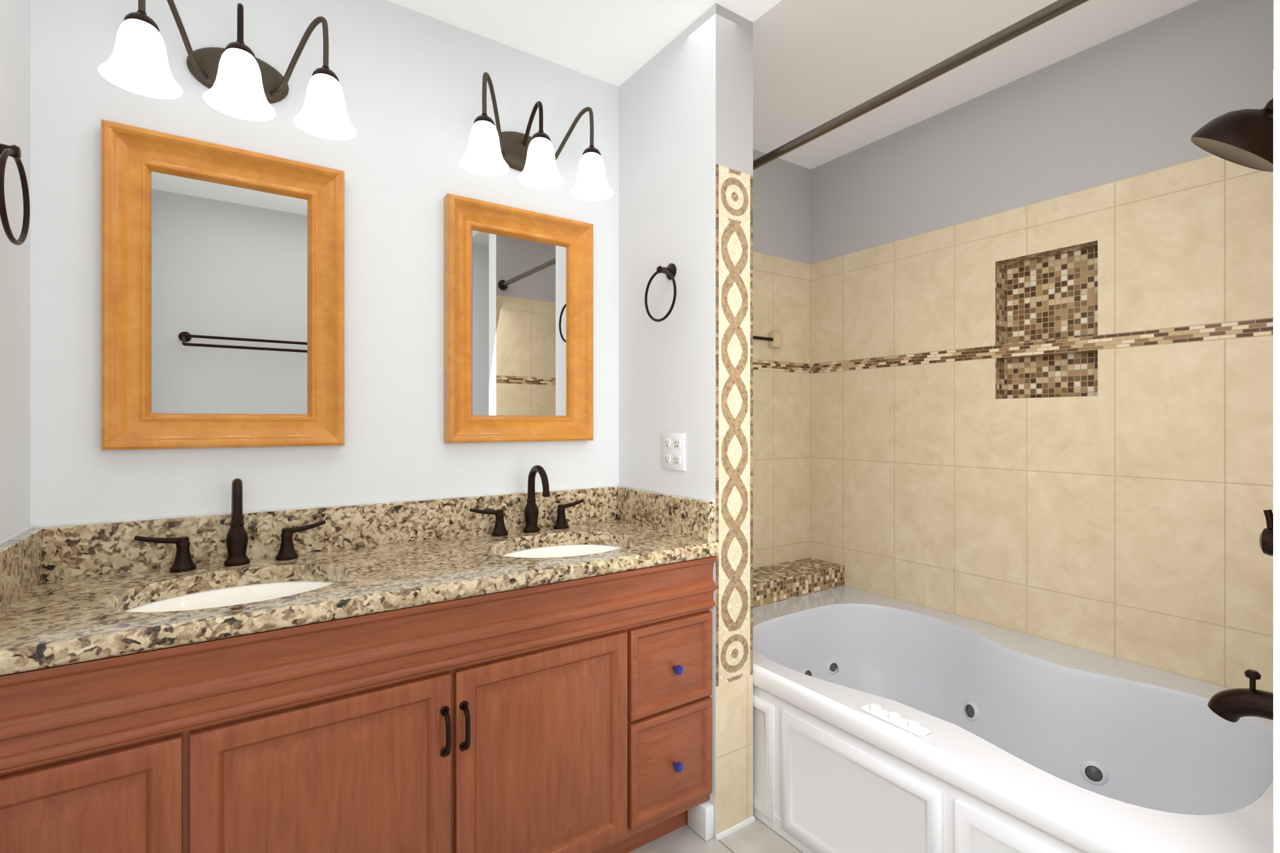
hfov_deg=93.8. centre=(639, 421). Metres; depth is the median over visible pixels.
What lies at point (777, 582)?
wall ledge
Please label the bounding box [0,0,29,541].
wall
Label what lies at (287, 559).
faucet
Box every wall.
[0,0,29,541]
[30,0,618,525]
[618,3,753,838]
[753,149,810,568]
[810,0,1273,693]
[1273,0,1279,852]
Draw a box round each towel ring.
[0,143,29,245]
[644,263,676,321]
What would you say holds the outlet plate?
attached to the wall at (685, 115)
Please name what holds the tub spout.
attached to the wall at (1276, 2)
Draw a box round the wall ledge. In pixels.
[753,557,844,607]
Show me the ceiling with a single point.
(815, 62)
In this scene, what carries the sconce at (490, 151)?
attached to the wall at (410, 81)
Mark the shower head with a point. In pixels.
(1244, 137)
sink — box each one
[124,581,334,612]
[501,544,622,558]
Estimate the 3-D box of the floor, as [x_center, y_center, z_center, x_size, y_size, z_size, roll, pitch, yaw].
[0.360,1.207,1.191,2.663,0.001,2.273,0,0,-34]
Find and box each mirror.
[100,118,344,450]
[443,193,593,443]
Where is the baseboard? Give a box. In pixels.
[687,801,754,841]
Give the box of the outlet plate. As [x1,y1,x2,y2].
[662,432,685,471]
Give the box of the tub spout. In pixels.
[1207,669,1273,722]
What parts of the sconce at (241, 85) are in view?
lamp shade, lamp shade, lamp shade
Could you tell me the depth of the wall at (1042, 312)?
2.01 m
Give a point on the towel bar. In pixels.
(775, 339)
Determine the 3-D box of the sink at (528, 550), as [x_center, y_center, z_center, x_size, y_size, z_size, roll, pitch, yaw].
[-0.216,0.469,1.711,0.473,0.163,0.363,0,0,-34]
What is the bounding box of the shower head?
[1190,97,1273,171]
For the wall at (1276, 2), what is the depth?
0.91 m
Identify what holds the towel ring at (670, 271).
attached to the wall at (685, 115)
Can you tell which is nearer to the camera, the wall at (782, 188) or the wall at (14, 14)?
the wall at (14, 14)
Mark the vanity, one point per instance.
(530, 671)
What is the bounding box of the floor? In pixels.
[628,815,803,852]
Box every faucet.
[133,478,325,572]
[469,465,583,536]
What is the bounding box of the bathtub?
[753,585,1273,852]
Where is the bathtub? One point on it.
(882, 724)
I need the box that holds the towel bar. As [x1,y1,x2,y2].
[753,331,782,348]
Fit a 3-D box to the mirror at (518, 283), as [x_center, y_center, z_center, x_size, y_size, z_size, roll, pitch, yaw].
[-0.375,-0.307,1.935,0.497,0.745,0.049,0,0,-34]
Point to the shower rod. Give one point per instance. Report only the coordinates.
(1058, 7)
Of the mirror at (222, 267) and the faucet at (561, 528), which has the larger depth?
the faucet at (561, 528)
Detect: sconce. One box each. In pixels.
[98,0,356,140]
[458,71,613,200]
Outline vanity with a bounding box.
[0,465,719,852]
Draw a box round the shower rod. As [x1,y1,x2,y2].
[753,0,1089,169]
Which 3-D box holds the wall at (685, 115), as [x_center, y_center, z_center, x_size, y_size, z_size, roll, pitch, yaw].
[0.110,-0.003,2.029,0.150,2.420,0.608,0,0,-34]
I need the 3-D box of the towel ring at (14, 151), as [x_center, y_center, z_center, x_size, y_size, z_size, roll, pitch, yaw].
[-1.122,-0.409,1.050,0.053,0.189,0.164,0,0,-34]
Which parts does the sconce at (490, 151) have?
lamp shade, lamp shade, lamp shade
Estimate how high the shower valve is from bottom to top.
0.170 m
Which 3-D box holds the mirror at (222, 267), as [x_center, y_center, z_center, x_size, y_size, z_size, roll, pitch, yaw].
[-1.014,-0.307,1.498,0.496,0.745,0.049,0,0,-34]
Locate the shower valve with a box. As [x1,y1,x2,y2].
[1259,509,1273,556]
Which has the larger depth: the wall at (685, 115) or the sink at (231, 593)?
the wall at (685, 115)
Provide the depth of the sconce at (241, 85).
1.40 m
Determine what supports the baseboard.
attached to the wall at (685, 115)
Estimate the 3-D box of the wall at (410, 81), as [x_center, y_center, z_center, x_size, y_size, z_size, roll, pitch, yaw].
[-0.705,-0.003,1.740,1.522,2.420,0.001,0,0,-34]
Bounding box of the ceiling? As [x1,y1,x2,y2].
[386,0,1198,169]

